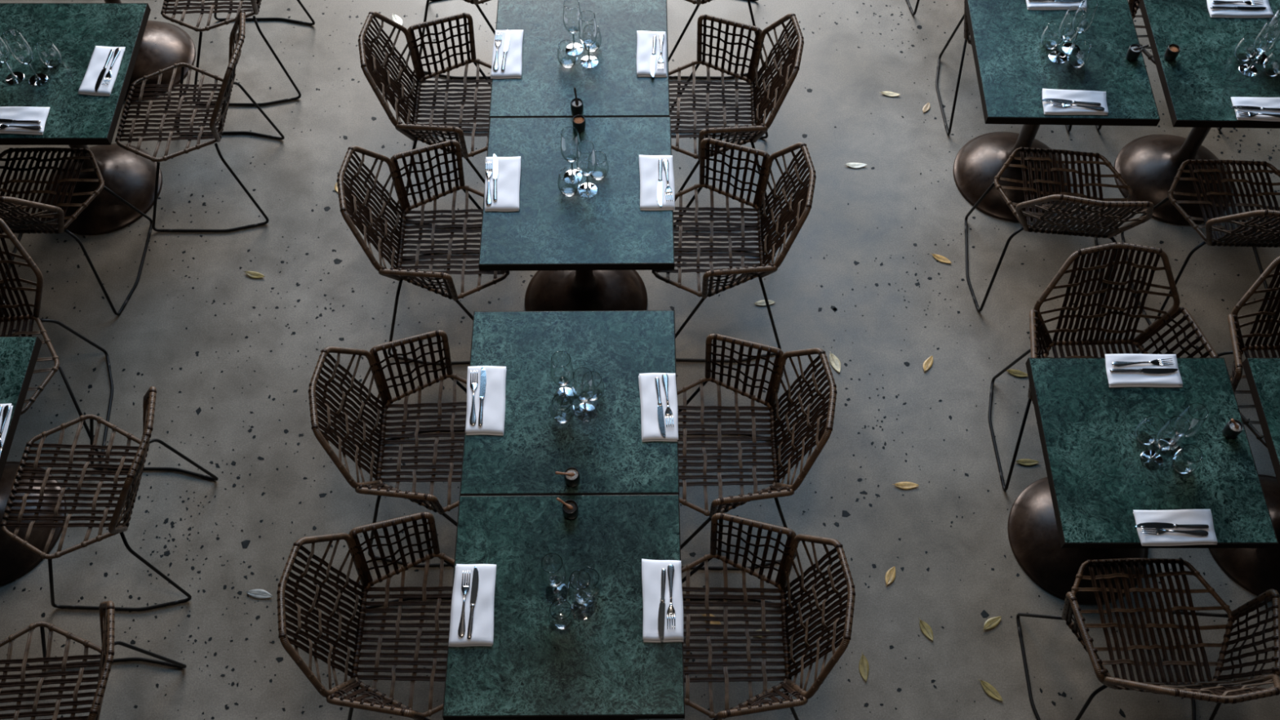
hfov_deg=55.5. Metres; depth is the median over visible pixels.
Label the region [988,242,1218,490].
woven armchair
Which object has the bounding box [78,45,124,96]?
folded napkin
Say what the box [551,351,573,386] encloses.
bowl
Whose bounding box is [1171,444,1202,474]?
glass
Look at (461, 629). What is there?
fork
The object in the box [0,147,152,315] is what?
chair
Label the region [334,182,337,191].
fallen leaf
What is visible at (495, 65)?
fork
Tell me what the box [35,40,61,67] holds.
glass
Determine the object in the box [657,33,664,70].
fork
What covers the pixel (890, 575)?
fallen leaf
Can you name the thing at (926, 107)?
fallen leaf
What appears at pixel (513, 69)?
folded napkin
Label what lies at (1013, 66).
marble table
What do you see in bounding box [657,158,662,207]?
table knife
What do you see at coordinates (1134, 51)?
pot
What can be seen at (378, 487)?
woven armchair
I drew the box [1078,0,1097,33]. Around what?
bowl
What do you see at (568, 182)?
glass
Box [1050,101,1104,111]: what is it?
fork
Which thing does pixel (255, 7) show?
chair
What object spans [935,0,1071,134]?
woven armchair
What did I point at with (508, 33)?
table knife
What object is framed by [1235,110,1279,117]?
fork
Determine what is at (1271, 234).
chair
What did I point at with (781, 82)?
woven armchair
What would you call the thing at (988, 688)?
fallen leaf
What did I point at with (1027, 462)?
fallen leaf
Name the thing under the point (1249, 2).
fork
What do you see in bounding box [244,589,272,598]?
fallen leaf
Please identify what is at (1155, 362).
fork
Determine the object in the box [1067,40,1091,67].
glass
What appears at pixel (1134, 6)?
woven armchair
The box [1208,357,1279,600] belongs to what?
marble table
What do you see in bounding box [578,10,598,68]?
wine glass
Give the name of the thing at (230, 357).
floor
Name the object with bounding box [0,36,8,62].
bowl
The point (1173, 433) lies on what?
bowl
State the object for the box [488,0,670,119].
marble table
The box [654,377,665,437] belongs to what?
table knife
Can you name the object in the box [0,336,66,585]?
marble table
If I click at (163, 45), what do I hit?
marble table
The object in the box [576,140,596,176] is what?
bowl
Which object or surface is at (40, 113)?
folded napkin
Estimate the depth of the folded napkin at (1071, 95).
4.71 m
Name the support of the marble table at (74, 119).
on the floor
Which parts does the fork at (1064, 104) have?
handle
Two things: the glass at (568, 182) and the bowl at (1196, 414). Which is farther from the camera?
the glass at (568, 182)
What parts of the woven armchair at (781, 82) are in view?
seat, leg, leg, armrest, armrest, backrest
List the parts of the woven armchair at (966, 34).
leg, armrest, leg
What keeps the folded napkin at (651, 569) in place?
on the marble table at (600, 667)
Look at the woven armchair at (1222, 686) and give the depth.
3.90 m
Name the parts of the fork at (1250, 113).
handle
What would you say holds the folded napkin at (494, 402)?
on the marble table at (609, 454)
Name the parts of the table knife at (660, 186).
handle, blade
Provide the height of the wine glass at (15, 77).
0.240 m
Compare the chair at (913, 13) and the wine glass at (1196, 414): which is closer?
the wine glass at (1196, 414)
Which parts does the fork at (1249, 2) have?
handle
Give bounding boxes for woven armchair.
[276,511,454,719]
[307,329,466,567]
[336,139,509,364]
[358,11,491,228]
[419,0,495,79]
[651,137,816,362]
[668,0,763,79]
[668,13,804,227]
[676,333,836,569]
[681,512,855,719]
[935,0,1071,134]
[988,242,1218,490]
[1016,558,1279,719]
[1095,0,1222,130]
[1217,256,1279,448]
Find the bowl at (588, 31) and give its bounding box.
[578,10,597,46]
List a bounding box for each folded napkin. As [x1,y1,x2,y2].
[0,106,49,134]
[0,403,13,455]
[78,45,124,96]
[448,564,496,646]
[465,365,506,435]
[484,156,520,211]
[490,30,523,79]
[636,31,666,77]
[638,373,678,441]
[639,155,675,210]
[641,559,683,642]
[1026,0,1081,9]
[1042,88,1108,115]
[1105,353,1182,387]
[1133,509,1217,546]
[1206,0,1274,17]
[1231,97,1279,121]
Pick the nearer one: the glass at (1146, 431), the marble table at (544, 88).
the glass at (1146, 431)
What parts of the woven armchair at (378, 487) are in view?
backrest, armrest, armrest, leg, seat, leg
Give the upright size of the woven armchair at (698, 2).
0.856 m
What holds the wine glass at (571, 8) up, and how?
on the marble table at (544, 88)
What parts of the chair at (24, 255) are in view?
backrest, seat, leg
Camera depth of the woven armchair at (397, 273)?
4.71 m
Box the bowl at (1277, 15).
[1271,8,1279,40]
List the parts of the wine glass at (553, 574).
stem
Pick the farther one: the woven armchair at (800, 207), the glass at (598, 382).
the woven armchair at (800, 207)
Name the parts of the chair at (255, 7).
seat, leg, backrest, leg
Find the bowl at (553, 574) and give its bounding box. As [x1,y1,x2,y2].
[541,552,566,587]
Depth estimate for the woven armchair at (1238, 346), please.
4.36 m
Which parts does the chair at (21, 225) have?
leg, backrest, seat, leg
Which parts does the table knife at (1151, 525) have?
blade, handle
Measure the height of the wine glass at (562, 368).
0.240 m
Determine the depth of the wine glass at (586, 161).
4.34 m
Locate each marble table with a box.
[0,3,162,235]
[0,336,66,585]
[103,0,195,100]
[442,493,684,719]
[459,310,679,495]
[478,116,674,311]
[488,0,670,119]
[952,0,1159,222]
[1007,357,1278,603]
[1113,0,1279,225]
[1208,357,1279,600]
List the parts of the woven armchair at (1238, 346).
leg, armrest, seat, backrest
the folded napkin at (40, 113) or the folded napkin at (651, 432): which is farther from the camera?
the folded napkin at (40, 113)
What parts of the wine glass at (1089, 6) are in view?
stem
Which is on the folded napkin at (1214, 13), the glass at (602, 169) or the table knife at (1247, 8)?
the table knife at (1247, 8)
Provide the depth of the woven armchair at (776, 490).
4.25 m
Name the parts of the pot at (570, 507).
pot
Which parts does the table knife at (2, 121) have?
blade, handle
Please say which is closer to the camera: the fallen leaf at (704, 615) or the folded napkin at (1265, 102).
the fallen leaf at (704, 615)
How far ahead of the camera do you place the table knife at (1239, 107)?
4.69 m
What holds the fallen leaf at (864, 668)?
on the floor
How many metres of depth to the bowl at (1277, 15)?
4.66 m
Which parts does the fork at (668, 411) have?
handle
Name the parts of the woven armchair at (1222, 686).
leg, armrest, seat, backrest, leg, armrest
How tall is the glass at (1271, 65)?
0.099 m
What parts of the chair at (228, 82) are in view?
seat, leg, backrest, leg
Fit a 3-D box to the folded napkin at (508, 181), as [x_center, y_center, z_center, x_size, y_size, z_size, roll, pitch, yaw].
[-0.511,-0.656,4.509,0.141,0.016,0.257,0,59,0]
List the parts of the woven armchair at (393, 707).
backrest, armrest, leg, armrest, seat, leg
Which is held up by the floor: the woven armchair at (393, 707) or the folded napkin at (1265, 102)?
the woven armchair at (393, 707)
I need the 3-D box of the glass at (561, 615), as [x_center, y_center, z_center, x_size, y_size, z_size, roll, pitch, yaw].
[-0.233,0.756,3.602,0.080,0.099,0.080,-21,61,-12]
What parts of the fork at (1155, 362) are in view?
handle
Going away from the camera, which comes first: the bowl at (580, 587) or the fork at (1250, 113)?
the bowl at (580, 587)
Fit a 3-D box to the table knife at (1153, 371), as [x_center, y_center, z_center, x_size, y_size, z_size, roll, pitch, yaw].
[1.690,0.037,4.076,0.229,0.008,0.020,0,59,0]
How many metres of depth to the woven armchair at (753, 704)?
3.89 m
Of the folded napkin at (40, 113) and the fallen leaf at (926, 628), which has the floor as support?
the fallen leaf at (926, 628)
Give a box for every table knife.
[0,118,40,123]
[94,48,113,92]
[466,566,479,639]
[478,365,486,426]
[493,153,497,201]
[501,29,510,71]
[649,35,656,77]
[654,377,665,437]
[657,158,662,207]
[657,568,666,641]
[1028,0,1082,2]
[1040,97,1101,106]
[1110,368,1177,373]
[1134,522,1208,528]
[1210,6,1266,10]
[1229,105,1279,111]
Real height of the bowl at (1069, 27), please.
0.149 m
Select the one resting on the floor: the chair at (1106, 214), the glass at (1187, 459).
the chair at (1106, 214)
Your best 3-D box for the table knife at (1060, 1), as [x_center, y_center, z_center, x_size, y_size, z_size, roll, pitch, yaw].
[1.710,-1.478,4.998,0.229,0.008,0.020,1,59,1]
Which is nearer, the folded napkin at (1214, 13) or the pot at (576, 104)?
the pot at (576, 104)
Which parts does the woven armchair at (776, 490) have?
seat, leg, leg, armrest, armrest, backrest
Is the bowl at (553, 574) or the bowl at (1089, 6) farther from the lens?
the bowl at (1089, 6)
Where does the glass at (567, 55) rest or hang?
on the marble table at (544, 88)
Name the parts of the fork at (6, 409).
handle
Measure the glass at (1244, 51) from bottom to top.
0.099 m
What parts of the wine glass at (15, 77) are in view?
stem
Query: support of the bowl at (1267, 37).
on the wine glass at (1267, 37)
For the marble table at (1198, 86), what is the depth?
4.93 m
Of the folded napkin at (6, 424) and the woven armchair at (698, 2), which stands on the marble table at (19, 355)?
the folded napkin at (6, 424)
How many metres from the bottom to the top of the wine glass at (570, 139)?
0.240 m
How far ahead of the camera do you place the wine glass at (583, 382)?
3.87 m
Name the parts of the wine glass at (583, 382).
stem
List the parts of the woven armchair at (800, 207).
seat, leg, leg, armrest, armrest, backrest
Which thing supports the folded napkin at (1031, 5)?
on the marble table at (1013, 66)
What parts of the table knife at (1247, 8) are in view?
handle, blade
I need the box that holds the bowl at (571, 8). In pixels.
[563,0,581,33]
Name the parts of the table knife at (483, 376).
handle, blade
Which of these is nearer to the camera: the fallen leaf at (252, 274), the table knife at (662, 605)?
the table knife at (662, 605)
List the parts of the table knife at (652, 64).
blade, handle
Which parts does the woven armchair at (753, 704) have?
seat, leg, armrest, leg, armrest, backrest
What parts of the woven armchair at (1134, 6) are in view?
leg, armrest, seat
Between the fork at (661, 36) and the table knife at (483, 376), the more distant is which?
the fork at (661, 36)
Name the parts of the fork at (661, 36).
handle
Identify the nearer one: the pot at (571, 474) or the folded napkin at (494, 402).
the pot at (571, 474)
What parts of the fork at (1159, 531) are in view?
handle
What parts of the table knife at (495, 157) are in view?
handle, blade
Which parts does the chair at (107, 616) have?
seat, backrest, leg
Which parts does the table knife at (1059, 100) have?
blade, handle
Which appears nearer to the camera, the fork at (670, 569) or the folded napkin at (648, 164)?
the fork at (670, 569)
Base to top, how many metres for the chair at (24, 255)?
0.872 m
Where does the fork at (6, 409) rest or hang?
on the folded napkin at (6, 424)
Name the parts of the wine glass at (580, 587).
stem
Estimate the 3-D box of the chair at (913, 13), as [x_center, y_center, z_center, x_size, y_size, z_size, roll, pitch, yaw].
[1.612,-2.102,5.765,0.582,0.872,0.625,3,59,2]
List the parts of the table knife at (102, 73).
blade, handle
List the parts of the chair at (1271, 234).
leg, seat, backrest, leg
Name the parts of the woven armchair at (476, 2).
armrest, seat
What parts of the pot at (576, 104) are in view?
pot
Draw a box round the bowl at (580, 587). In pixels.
[568,569,593,604]
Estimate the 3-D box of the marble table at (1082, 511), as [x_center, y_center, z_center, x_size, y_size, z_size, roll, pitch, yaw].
[1.650,0.475,4.269,0.664,0.750,0.676,0,59,0]
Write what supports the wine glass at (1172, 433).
on the marble table at (1082, 511)
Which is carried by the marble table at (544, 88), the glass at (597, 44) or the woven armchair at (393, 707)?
the glass at (597, 44)
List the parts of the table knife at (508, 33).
handle, blade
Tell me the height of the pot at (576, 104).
0.108 m
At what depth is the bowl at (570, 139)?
4.36 m
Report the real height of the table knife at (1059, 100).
0.008 m
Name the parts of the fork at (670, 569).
handle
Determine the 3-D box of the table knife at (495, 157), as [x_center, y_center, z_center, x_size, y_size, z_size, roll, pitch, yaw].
[-0.536,-0.679,4.511,0.020,0.008,0.229,-3,59,-2]
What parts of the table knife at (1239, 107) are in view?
blade, handle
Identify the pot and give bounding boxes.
[555,466,579,487]
[555,497,577,519]
[570,87,583,115]
[572,115,585,133]
[1125,44,1148,61]
[1164,44,1180,61]
[1222,418,1243,439]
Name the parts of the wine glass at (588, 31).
stem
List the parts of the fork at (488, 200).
handle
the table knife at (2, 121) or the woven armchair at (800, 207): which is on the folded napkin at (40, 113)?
the table knife at (2, 121)
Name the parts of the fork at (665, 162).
handle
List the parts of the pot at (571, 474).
pot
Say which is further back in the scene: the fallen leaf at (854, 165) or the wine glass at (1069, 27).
the fallen leaf at (854, 165)
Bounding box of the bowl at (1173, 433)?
[1155,416,1190,451]
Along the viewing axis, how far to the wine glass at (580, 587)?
3.53 m
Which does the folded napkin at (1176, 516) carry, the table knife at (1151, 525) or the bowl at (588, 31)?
the table knife at (1151, 525)
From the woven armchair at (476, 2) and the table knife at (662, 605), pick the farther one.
the woven armchair at (476, 2)
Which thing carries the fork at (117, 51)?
on the folded napkin at (100, 55)
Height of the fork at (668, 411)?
0.008 m
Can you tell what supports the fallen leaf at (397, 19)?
on the floor
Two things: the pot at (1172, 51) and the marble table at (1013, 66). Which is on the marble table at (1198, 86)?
the pot at (1172, 51)
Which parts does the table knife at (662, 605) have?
blade, handle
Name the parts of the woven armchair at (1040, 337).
leg, armrest, seat, backrest, armrest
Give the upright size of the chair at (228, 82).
0.872 m
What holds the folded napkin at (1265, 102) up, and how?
on the marble table at (1198, 86)
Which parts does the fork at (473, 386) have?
handle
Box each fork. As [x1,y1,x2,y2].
[0,124,41,129]
[0,404,10,454]
[102,47,120,84]
[457,570,470,637]
[469,369,477,425]
[484,160,492,205]
[493,32,502,71]
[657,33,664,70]
[662,159,672,201]
[662,373,673,426]
[666,564,675,629]
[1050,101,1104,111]
[1111,358,1173,366]
[1141,525,1208,536]
[1212,0,1263,4]
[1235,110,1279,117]
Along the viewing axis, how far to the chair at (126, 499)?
4.19 m
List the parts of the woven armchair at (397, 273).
backrest, armrest, armrest, leg, leg, seat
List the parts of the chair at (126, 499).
seat, leg, backrest, leg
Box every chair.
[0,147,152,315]
[0,217,113,457]
[0,386,217,610]
[0,600,186,719]
[115,10,284,231]
[160,0,315,106]
[906,0,919,15]
[964,146,1154,320]
[1120,159,1279,329]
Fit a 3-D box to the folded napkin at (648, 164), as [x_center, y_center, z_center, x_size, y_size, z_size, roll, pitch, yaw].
[0.062,-0.661,4.512,0.132,0.016,0.260,0,59,0]
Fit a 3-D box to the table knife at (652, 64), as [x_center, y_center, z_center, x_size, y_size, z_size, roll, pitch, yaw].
[0.053,-1.208,4.833,0.020,0.008,0.229,3,59,2]
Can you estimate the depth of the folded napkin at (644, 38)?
4.85 m
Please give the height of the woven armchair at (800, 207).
0.856 m
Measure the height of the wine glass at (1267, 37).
0.240 m
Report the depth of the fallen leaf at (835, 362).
4.99 m
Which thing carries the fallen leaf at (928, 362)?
on the floor
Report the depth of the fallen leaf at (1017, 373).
4.96 m
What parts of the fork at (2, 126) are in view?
handle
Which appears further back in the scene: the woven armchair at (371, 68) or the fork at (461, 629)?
the woven armchair at (371, 68)
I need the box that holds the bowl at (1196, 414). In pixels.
[1178,402,1208,438]
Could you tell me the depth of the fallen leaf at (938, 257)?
5.26 m
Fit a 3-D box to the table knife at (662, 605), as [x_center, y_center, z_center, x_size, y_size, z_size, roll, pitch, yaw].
[0.066,0.734,3.652,0.020,0.008,0.229,2,59,1]
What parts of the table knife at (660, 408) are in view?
handle, blade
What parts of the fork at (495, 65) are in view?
handle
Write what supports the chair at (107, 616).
on the floor
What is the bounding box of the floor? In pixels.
[0,0,1279,719]
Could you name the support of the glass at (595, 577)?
on the marble table at (600, 667)
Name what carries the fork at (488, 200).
on the folded napkin at (508, 181)
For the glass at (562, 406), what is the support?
on the marble table at (609, 454)
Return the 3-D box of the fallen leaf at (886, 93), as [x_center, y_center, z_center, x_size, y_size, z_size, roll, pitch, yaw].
[1.182,-1.261,5.757,0.100,0.009,0.030,7,59,4]
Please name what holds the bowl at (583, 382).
on the wine glass at (583, 382)
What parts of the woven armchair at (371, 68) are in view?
backrest, armrest, armrest, leg, seat, leg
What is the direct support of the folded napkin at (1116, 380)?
on the marble table at (1082, 511)
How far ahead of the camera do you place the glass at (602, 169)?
4.48 m
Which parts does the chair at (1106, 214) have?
leg, seat, backrest, leg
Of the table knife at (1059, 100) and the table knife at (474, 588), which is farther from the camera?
the table knife at (1059, 100)
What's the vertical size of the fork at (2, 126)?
0.008 m
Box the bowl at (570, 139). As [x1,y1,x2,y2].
[560,126,579,162]
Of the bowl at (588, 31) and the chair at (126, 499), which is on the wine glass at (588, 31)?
the bowl at (588, 31)
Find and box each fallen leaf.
[243,271,264,278]
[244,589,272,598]
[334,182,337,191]
[391,13,402,25]
[700,613,720,624]
[752,299,775,306]
[829,351,840,372]
[844,162,866,168]
[858,653,869,680]
[880,91,900,96]
[884,566,895,586]
[892,481,919,488]
[919,617,933,640]
[922,102,929,113]
[923,355,933,371]
[930,253,951,263]
[978,679,1003,701]
[982,616,1001,630]
[1006,368,1027,377]
[1015,458,1039,466]
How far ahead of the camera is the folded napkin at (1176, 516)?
3.79 m
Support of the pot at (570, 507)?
on the marble table at (600, 667)
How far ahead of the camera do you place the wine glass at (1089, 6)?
4.71 m
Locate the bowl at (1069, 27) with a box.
[1058,5,1084,41]
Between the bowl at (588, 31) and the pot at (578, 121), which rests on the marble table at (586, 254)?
the pot at (578, 121)
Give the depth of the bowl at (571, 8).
4.70 m
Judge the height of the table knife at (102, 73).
0.008 m
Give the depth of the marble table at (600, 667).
3.64 m
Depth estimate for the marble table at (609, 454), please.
4.01 m
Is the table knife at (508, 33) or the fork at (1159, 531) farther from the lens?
the table knife at (508, 33)
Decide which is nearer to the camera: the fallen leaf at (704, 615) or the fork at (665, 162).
the fallen leaf at (704, 615)
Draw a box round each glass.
[0,36,24,84]
[3,28,48,86]
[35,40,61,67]
[541,552,568,603]
[547,599,575,630]
[550,393,574,423]
[551,351,575,402]
[557,40,577,67]
[557,167,579,196]
[560,126,582,181]
[563,0,583,55]
[568,569,595,620]
[572,367,596,422]
[576,140,597,198]
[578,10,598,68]
[582,25,601,52]
[582,567,602,598]
[590,151,608,179]
[590,371,604,400]
[1040,21,1062,49]
[1048,5,1084,64]
[1062,0,1097,54]
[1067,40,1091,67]
[1134,415,1164,445]
[1140,416,1190,470]
[1158,402,1208,457]
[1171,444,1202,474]
[1234,33,1257,61]
[1238,18,1279,76]
[1250,8,1279,64]
[1262,48,1279,76]
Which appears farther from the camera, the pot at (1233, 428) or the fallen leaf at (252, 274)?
the fallen leaf at (252, 274)
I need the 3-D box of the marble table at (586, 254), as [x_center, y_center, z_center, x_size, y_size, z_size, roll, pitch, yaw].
[-0.228,-0.444,4.829,0.698,0.750,0.698,0,59,0]
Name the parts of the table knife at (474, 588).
handle, blade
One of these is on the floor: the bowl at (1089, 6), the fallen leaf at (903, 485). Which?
the fallen leaf at (903, 485)
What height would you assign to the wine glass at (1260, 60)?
0.240 m
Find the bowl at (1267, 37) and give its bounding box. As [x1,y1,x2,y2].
[1253,18,1279,54]
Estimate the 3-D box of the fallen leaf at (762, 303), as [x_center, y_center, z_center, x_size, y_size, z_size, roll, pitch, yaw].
[0.524,-0.242,5.139,0.098,0.006,0.030,-3,59,-2]
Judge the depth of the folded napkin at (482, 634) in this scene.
3.65 m
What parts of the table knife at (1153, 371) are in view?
handle, blade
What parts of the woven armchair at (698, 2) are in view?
seat, armrest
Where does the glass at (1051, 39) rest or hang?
on the marble table at (1013, 66)
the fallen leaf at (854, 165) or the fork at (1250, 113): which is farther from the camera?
the fallen leaf at (854, 165)
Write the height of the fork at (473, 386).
0.008 m
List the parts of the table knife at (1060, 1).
handle, blade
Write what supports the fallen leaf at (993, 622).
on the floor
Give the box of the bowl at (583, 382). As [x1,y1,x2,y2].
[572,367,595,402]
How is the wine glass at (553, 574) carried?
on the marble table at (600, 667)

